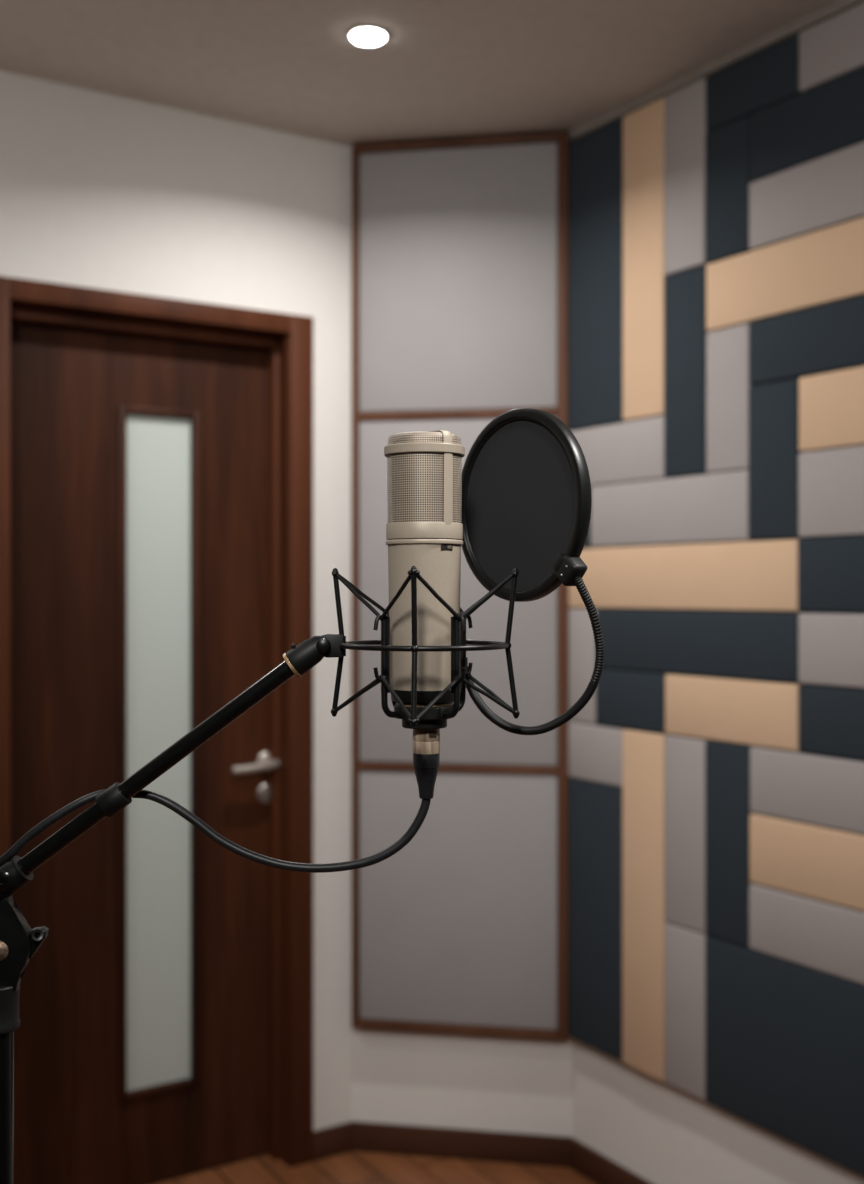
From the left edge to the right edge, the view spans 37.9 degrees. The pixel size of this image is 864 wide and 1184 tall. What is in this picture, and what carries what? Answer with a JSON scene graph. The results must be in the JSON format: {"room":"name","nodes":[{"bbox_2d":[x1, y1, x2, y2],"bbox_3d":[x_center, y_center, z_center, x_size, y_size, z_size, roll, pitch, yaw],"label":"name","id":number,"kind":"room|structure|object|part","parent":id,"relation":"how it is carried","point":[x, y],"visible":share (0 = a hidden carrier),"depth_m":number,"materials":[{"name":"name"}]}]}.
{"room":"studio","nodes":[
{"label":"studio","id":0,"kind":"room"},
{"bbox_2d":[0,71,351,1130],"bbox_3d":[-1.468,0.145,2.541,2.900,2.600,0.140,0,0,-33],"label":"wall","id":1,"kind":"structure","parent":0,"point":[98,190],"depth_m":3.11,"materials":[{"name":"white paint"}]},
{"bbox_2d":[0,276,312,1183],"bbox_3d":[-0.685,0.374,3.033,0.815,2.143,0.152,0,0,-33],"label":"door","id":2,"kind":"structure","parent":1,"relation":"in","point":[156,453],"depth_m":3.08,"materials":[{"name":"brown wood"}]},
{"bbox_3d":[-0.674,0.388,3.084,0.169,1.639,0.008,0,0,-33],"label":"glass pane","id":3,"kind":"part","parent":2,"relation":"part of","materials":[{"name":"white glass"}]},
{"bbox_3d":[-0.446,0.435,3.174,0.139,0.051,0.062,0,0,-33],"label":"handle","id":4,"kind":"part","parent":2,"relation":"part of","materials":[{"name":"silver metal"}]},
{"bbox_2d":[313,1121,352,1160],"bbox_3d":[-0.252,1.409,3.225,0.122,0.073,0.014,0,0,-33],"label":"baseboard","id":5,"kind":"structure","parent":1,"relation":"attached to","point":[335,1140],"depth_m":3.22,"materials":[{"name":"brown wood"}]},
{"bbox_2d":[150,1151,595,1183],"bbox_3d":[-0.091,1.485,0.789,3.550,0.080,4.563,0,0,-33],"label":"floor","id":6,"kind":"structure","parent":0,"point":[352,1167],"depth_m":3.12,"materials":[{"name":"brown wood"}]},
{"bbox_2d":[0,653,301,1183],"bbox_3d":[-0.339,0.744,0.956,0.575,1.400,0.550,0,0,0],"label":"boom stand","id":7,"kind":"object","parent":6,"relation":"on","point":[19,943],"visible":1,"depth_m":0.90,"materials":[{"name":"black metal"}]},
{"bbox_3d":[-0.286,0.253,0.901,0.019,0.025,0.015,0,0,0],"label":"wing handle","id":8,"kind":"part","parent":7,"relation":"part of","materials":[{"name":"black metal"}]},
{"bbox_3d":[-0.266,0.177,0.900,0.338,0.259,0.013,0,0,0],"label":"boom arm","id":9,"kind":"part","parent":7,"relation":"part of"},
{"bbox_2d":[0,729,439,872],"bbox_3d":[-0.480,0.771,0.925,0.961,1.349,0.163,0,0,-6],"label":"microphone cable","id":10,"kind":"object","parent":7,"relation":"hanging from","point":[426,742],"visible":0.98,"depth_m":0.90,"materials":[{"name":"black rubber"}]},
{"bbox_3d":[-0.483,0.794,0.926,0.955,1.304,0.160,0,0,-6],"label":"cord","id":11,"kind":"part","parent":10,"relation":"part of","materials":[{"name":"black rubber"}]},
{"bbox_2d":[286,566,519,728],"bbox_3d":[-0.016,0.040,0.893,0.146,0.114,0.121,0,0,-34],"label":"mount","id":12,"kind":"object","parent":7,"relation":"attached to","point":[304,656],"visible":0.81,"depth_m":0.88,"materials":[{"name":"black metal"}]},
{"bbox_3d":[-0.067,0.036,0.907,0.012,0.107,0.008,0,0,0],"label":"frame arm","id":13,"kind":"part","parent":12,"relation":"part of","materials":[{"name":"black metal"}]},
{"bbox_3d":[-0.012,0.036,0.838,0.008,0.107,0.012,0,0,0],"label":"frame arm","id":14,"kind":"part","parent":12,"relation":"part of","materials":[{"name":"black metal"}]},
{"bbox_2d":[384,430,464,703],"bbox_3d":[-0.005,-0.018,0.900,0.058,0.193,0.058,0,0,0],"label":"microphone","id":15,"kind":"object","parent":12,"relation":"attached to","point":[425,531],"visible":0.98,"depth_m":0.88,"materials":[{"name":"beige metal"}]},
{"bbox_2d":[387,431,461,522],"bbox_3d":[-0.005,-0.081,0.900,0.054,0.064,0.054,0,0,0],"label":"grille","id":16,"kind":"object","parent":15,"relation":"attached to","point":[424,471],"depth_m":0.88,"materials":[{"name":"beige"}]},
{"bbox_3d":[-0.005,-0.076,0.900,0.058,0.076,0.058,0,0,0],"label":"grille frame","id":17,"kind":"part","parent":15,"relation":"part of","materials":[{"name":"beige metal"}]},
{"bbox_3d":[-0.005,0.072,0.900,0.095,0.030,0.095,0,0,-39],"label":"elastic cord","id":18,"kind":"part","parent":12,"relation":"part of","materials":[{"name":"black rubber"}]},
{"bbox_3d":[-0.005,0.003,0.900,0.094,0.035,0.094,0,0,-39],"label":"elastic cord","id":19,"kind":"part","parent":12,"relation":"part of","materials":[{"name":"black rubber"}]},
{"bbox_3d":[0.057,0.036,0.893,0.012,0.107,0.008,0,0,0],"label":"frame arm","id":20,"kind":"part","parent":12,"relation":"part of","materials":[{"name":"black metal"}]},
{"bbox_2d":[457,408,604,734],"bbox_3d":[0.059,-0.015,0.921,0.141,0.240,0.055,0,0,43],"label":"filter","id":21,"kind":"object","parent":12,"relation":"attached to","point":[526,502],"visible":0.96,"depth_m":0.92,"materials":[{"name":"black fabric"}]},
{"bbox_2d":[0,0,833,146],"bbox_3d":[-0.091,-1.195,0.789,3.550,0.080,4.563,0,0,-33],"label":"ceiling","id":22,"kind":"structure","parent":0,"point":[444,69],"depth_m":2.71,"materials":[{"name":"paint"}]},
{"bbox_2d":[347,25,388,44],"bbox_3d":[-0.132,-1.149,2.600,0.086,0.011,0.086,0,0,0],"label":"recessed light","id":23,"kind":"object","parent":22,"relation":"in","point":[361,34],"visible":1,"depth_m":2.58,"materials":[{"name":"paint"}]},
{"bbox_2d":[352,608,571,1136],"bbox_3d":[0.081,0.145,3.264,0.569,2.600,0.100,0,0,10],"label":"wall","id":24,"kind":"structure","parent":0,"point":[442,1080],"depth_m":3.21,"materials":[{"name":"white paint"}]},
{"bbox_2d":[352,131,568,1040],"bbox_3d":[0.070,-0.015,3.193,0.551,2.264,0.041,0,0,10],"label":"fabric panel","id":25,"kind":"object","parent":24,"relation":"attached to","point":[460,246],"visible":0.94,"depth_m":3.18,"materials":[{"name":"grey fabric"}]},
{"bbox_2d":[353,1121,570,1166],"bbox_3d":[0.071,1.409,3.208,0.569,0.073,0.015,0,0,10],"label":"baseboard","id":26,"kind":"structure","parent":24,"relation":"attached to","point":[534,1149],"depth_m":3.20,"materials":[{"name":"brown wood"}]},
{"bbox_2d":[572,473,863,1183],"bbox_3d":[1.444,0.145,1.550,0.100,2.600,3.900,0,0,-33],"label":"wall","id":27,"kind":"structure","parent":0,"point":[660,1132],"depth_m":2.87,"materials":[{"name":"white paint"}]},
{"bbox_2d":[569,609,603,723],"bbox_3d":[0.379,0.181,3.096,0.030,0.279,0.105,0,0,-32],"label":"acoustic panel","id":28,"kind":"object","parent":27,"relation":"attached to","point":[582,647],"visible":0.63,"depth_m":3.09,"materials":[{"name":"grey fabric"}]},
{"bbox_2d":[584,518,593,547],"bbox_3d":[0.374,-0.182,3.104,0.031,0.148,0.086,0,0,-33],"label":"acoustic panel","id":29,"kind":"object","parent":27,"relation":"attached to","point":[588,539],"visible":0.17,"depth_m":3.06,"materials":[{"name":"grey fabric"}]},
{"bbox_2d":[569,778,621,1060],"bbox_3d":[0.405,0.786,3.056,0.030,0.646,0.201,0,0,-32],"label":"acoustic panel","id":30,"kind":"object","parent":27,"relation":"attached to","point":[595,808],"visible":0.73,"depth_m":3.04,"materials":[{"name":"blue fabric"}]},
{"bbox_2d":[568,721,625,786],"bbox_3d":[0.405,0.392,3.055,0.031,0.138,0.201,0,0,-33],"label":"acoustic panel","id":31,"kind":"object","parent":27,"relation":"attached to","point":[594,750],"visible":0.78,"depth_m":3.04,"materials":[{"name":"grey fabric"}]},
{"bbox_2d":[569,118,628,430],"bbox_3d":[0.405,-0.761,3.056,0.030,0.718,0.201,0,0,-32],"label":"acoustic panel","id":32,"kind":"object","parent":27,"relation":"attached to","point":[596,157],"visible":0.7,"depth_m":3.04,"materials":[{"name":"blue fabric"}]},
{"bbox_2d":[569,1137,651,1183],"bbox_3d":[1.396,1.409,1.520,0.018,0.073,3.902,0,0,-32],"label":"baseboard","id":33,"kind":"structure","parent":27,"relation":"attached to","point":[583,1159],"depth_m":3.07,"materials":[{"name":"brown wood"}]},
{"bbox_2d":[572,416,667,486],"bbox_3d":[0.444,-0.329,2.995,0.030,0.142,0.344,0,0,-32],"label":"acoustic panel","id":34,"kind":"object","parent":27,"relation":"attached to","point":[631,451],"visible":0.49,"depth_m":2.95,"materials":[{"name":"grey fabric"}]},
{"bbox_2d":[596,669,668,733],"bbox_3d":[0.471,0.253,2.950,0.032,0.135,0.237,0,0,-33],"label":"acoustic panel","id":35,"kind":"object","parent":27,"relation":"attached to","point":[635,700],"visible":0.76,"depth_m":2.93,"materials":[{"name":"blue fabric"}]},
{"bbox_2d":[623,98,666,420],"bbox_3d":[0.498,-0.761,2.909,0.031,0.718,0.140,0,0,-33],"label":"acoustic panel","id":36,"kind":"object","parent":27,"relation":"attached to","point":[644,276],"visible":0.77,"depth_m":2.90,"materials":[{"name":"beige fabric"}]},
{"bbox_2d":[622,729,669,1080],"bbox_3d":[0.497,0.716,2.909,0.032,0.786,0.140,0,0,-33],"label":"acoustic panel","id":37,"kind":"object","parent":27,"relation":"attached to","point":[643,752],"visible":0.76,"depth_m":2.89,"materials":[{"name":"beige fabric"}]},
{"bbox_2d":[591,470,754,547],"bbox_3d":[0.535,-0.182,2.850,0.032,0.148,0.510,0,0,-33],"label":"acoustic panel","id":38,"kind":"object","parent":27,"relation":"attached to","point":[707,508],"visible":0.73,"depth_m":2.81,"materials":[{"name":"grey fabric"}]},
{"bbox_2d":[568,539,799,611],"bbox_3d":[0.547,-0.033,2.833,0.030,0.146,0.730,0,0,-33],"label":"acoustic panel","id":39,"kind":"object","parent":27,"relation":"attached to","point":[750,575],"visible":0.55,"depth_m":2.76,"materials":[{"name":"beige fabric"}]},
{"bbox_2d":[665,923,708,1100],"bbox_3d":[0.571,0.928,2.795,0.031,0.362,0.126,0,0,-32],"label":"acoustic panel","id":40,"kind":"object","parent":27,"relation":"attached to","point":[685,948],"visible":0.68,"depth_m":2.78,"materials":[{"name":"grey fabric"}]},
{"bbox_2d":[664,78,709,275],"bbox_3d":[0.570,-0.917,2.795,0.032,0.406,0.126,0,0,-33],"label":"acoustic panel","id":41,"kind":"object","parent":27,"relation":"attached to","point":[685,131],"visible":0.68,"depth_m":2.78,"materials":[{"name":"grey fabric"}]},
{"bbox_2d":[665,735,711,933],"bbox_3d":[0.571,0.534,2.795,0.031,0.422,0.126,0,0,-32],"label":"acoustic panel","id":42,"kind":"object","parent":27,"relation":"attached to","point":[685,757],"visible":0.81,"depth_m":2.78,"materials":[{"name":"grey fabric"}]},
{"bbox_2d":[665,266,712,477],"bbox_3d":[0.571,-0.485,2.795,0.032,0.454,0.126,0,0,-33],"label":"acoustic panel","id":43,"kind":"object","parent":27,"relation":"attached to","point":[685,292],"visible":0.8,"depth_m":2.78,"materials":[{"name":"blue fabric"}]},
{"bbox_2d":[597,609,799,682],"bbox_3d":[0.576,0.113,2.788,0.031,0.141,0.622,0,0,-33],"label":"acoustic panel","id":44,"kind":"object","parent":27,"relation":"attached to","point":[763,646],"visible":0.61,"depth_m":2.73,"materials":[{"name":"blue fabric"}]},
{"bbox_2d":[568,0,863,142],"bbox_3d":[1.393,-1.142,1.517,0.022,0.026,3.900,0,0,-33],"label":"trim","id":45,"kind":"structure","parent":27,"relation":"attached to","point":[835,7],"depth_m":2.71,"materials":[{"name":"paint"}]},
{"bbox_2d":[706,323,752,472],"bbox_3d":[0.640,-0.411,2.688,0.030,0.305,0.124,0,0,-33],"label":"acoustic panel","id":46,"kind":"object","parent":27,"relation":"attached to","point":[728,385],"visible":0.74,"depth_m":2.67,"materials":[{"name":"grey fabric"}]},
{"bbox_2d":[706,116,752,263],"bbox_3d":[0.639,-0.856,2.688,0.032,0.284,0.124,0,0,-33],"label":"acoustic panel","id":47,"kind":"object","parent":27,"relation":"attached to","point":[728,181],"visible":0.7,"depth_m":2.67,"materials":[{"name":"blue fabric"}]},
{"bbox_2d":[706,740,755,946],"bbox_3d":[0.639,0.534,2.688,0.032,0.422,0.124,0,0,-33],"label":"acoustic panel","id":48,"kind":"object","parent":27,"relation":"attached to","point":[728,812],"visible":0.82,"depth_m":2.67,"materials":[{"name":"blue fabric"}]},
{"bbox_2d":[665,674,804,751],"bbox_3d":[0.640,0.253,2.687,0.031,0.135,0.383,0,0,-32],"label":"acoustic panel","id":49,"kind":"object","parent":27,"relation":"attached to","point":[765,714],"visible":0.8,"depth_m":2.66,"materials":[{"name":"beige fabric"}]},
{"bbox_2d":[706,34,801,131],"bbox_3d":[0.675,-1.060,2.633,0.030,0.120,0.254,0,0,-33],"label":"acoustic panel","id":50,"kind":"object","parent":27,"relation":"attached to","point":[763,79],"visible":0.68,"depth_m":2.62,"materials":[{"name":"blue fabric"}]},
{"bbox_2d":[749,378,805,539],"bbox_3d":[0.708,-0.269,2.579,0.032,0.321,0.128,0,0,-33],"label":"acoustic panel","id":51,"kind":"object","parent":27,"relation":"attached to","point":[774,451],"visible":0.82,"depth_m":2.57,"materials":[{"name":"blue fabric"}]},
{"bbox_2d":[706,936,863,1176],"bbox_3d":[0.838,0.928,2.376,0.032,0.362,0.862,0,0,-33],"label":"acoustic panel","id":52,"kind":"object","parent":27,"relation":"attached to","point":[785,1039],"visible":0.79,"depth_m":2.54,"materials":[{"name":"blue fabric"}]},
{"bbox_2d":[706,217,863,331],"bbox_3d":[0.838,-0.639,2.376,0.031,0.146,0.862,0,0,-33],"label":"acoustic panel","id":53,"kind":"object","parent":27,"relation":"attached to","point":[825,266],"visible":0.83,"depth_m":2.54,"materials":[{"name":"beige fabric"}]},
{"bbox_2d":[749,883,863,984],"bbox_3d":[0.872,0.677,2.323,0.033,0.136,0.736,0,0,-33],"label":"acoustic panel","id":54,"kind":"object","parent":27,"relation":"attached to","point":[826,937],"visible":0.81,"depth_m":2.49,"materials":[{"name":"grey fabric"}]},
{"bbox_2d":[749,142,863,249],"bbox_3d":[0.872,-0.784,2.323,0.033,0.140,0.736,0,0,-33],"label":"acoustic panel","id":55,"kind":"object","parent":27,"relation":"attached to","point":[827,191],"visible":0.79,"depth_m":2.49,"materials":[{"name":"grey fabric"}]},
{"bbox_2d":[750,813,863,911],"bbox_3d":[0.872,0.535,2.323,0.032,0.144,0.736,0,0,-32],"label":"acoustic panel","id":56,"kind":"object","parent":27,"relation":"attached to","point":[825,864],"visible":0.86,"depth_m":2.49,"materials":[{"name":"beige fabric"}]},
{"bbox_2d":[750,746,863,834],"bbox_3d":[0.873,0.392,2.323,0.030,0.138,0.736,0,0,-33],"label":"acoustic panel","id":57,"kind":"object","parent":27,"relation":"attached to","point":[814,789],"visible":0.91,"depth_m":2.49,"materials":[{"name":"grey fabric"}]},
{"bbox_2d":[750,295,863,385],"bbox_3d":[0.872,-0.497,2.323,0.032,0.132,0.736,0,0,-32],"label":"acoustic panel","id":58,"kind":"object","parent":27,"relation":"attached to","point":[826,338],"visible":0.86,"depth_m":2.49,"materials":[{"name":"blue fabric"}]},
{"bbox_2d":[750,66,863,181],"bbox_3d":[0.872,-0.927,2.323,0.032,0.142,0.736,0,0,-32],"label":"acoustic panel","id":59,"kind":"object","parent":27,"relation":"attached to","point":[824,119],"visible":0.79,"depth_m":2.49,"materials":[{"name":"blue fabric"}]},
{"bbox_2d":[798,613,863,688],"bbox_3d":[0.907,0.113,2.268,0.032,0.141,0.606,0,0,-33],"label":"acoustic panel","id":60,"kind":"object","parent":27,"relation":"attached to","point":[830,645],"visible":1,"depth_m":2.44,"materials":[{"name":"grey fabric"}]},
{"bbox_2d":[798,536,863,612],"bbox_3d":[0.853,-0.033,2.352,0.032,0.146,0.406,0,0,-33],"label":"acoustic panel","id":61,"kind":"object","parent":27,"relation":"attached to","point":[830,570],"visible":1,"depth_m":2.44,"materials":[{"name":"blue fabric"}]},
{"bbox_2d":[798,446,863,537],"bbox_3d":[0.907,-0.193,2.268,0.032,0.170,0.606,0,0,-33],"label":"acoustic panel","id":62,"kind":"object","parent":27,"relation":"attached to","point":[830,482],"visible":1,"depth_m":2.44,"materials":[{"name":"grey fabric"}]},
{"bbox_2d":[799,684,863,760],"bbox_3d":[0.854,0.253,2.353,0.030,0.135,0.406,0,0,-33],"label":"acoustic panel","id":63,"kind":"object","parent":27,"relation":"attached to","point":[831,718],"visible":1,"depth_m":2.44,"materials":[{"name":"blue fabric"}]},
{"bbox_2d":[799,366,863,451],"bbox_3d":[0.854,-0.354,2.352,0.031,0.149,0.406,0,0,-33],"label":"acoustic panel","id":64,"kind":"object","parent":27,"relation":"attached to","point":[831,404],"visible":0.94,"depth_m":2.44,"materials":[{"name":"beige fabric"}]},
{"bbox_2d":[799,2,863,91],"bbox_3d":[0.908,-1.060,2.268,0.030,0.120,0.606,0,0,-33],"label":"acoustic panel","id":65,"kind":"object","parent":27,"relation":"attached to","point":[832,48],"visible":0.79,"depth_m":2.44,"materials":[{"name":"grey fabric"}]}
]}

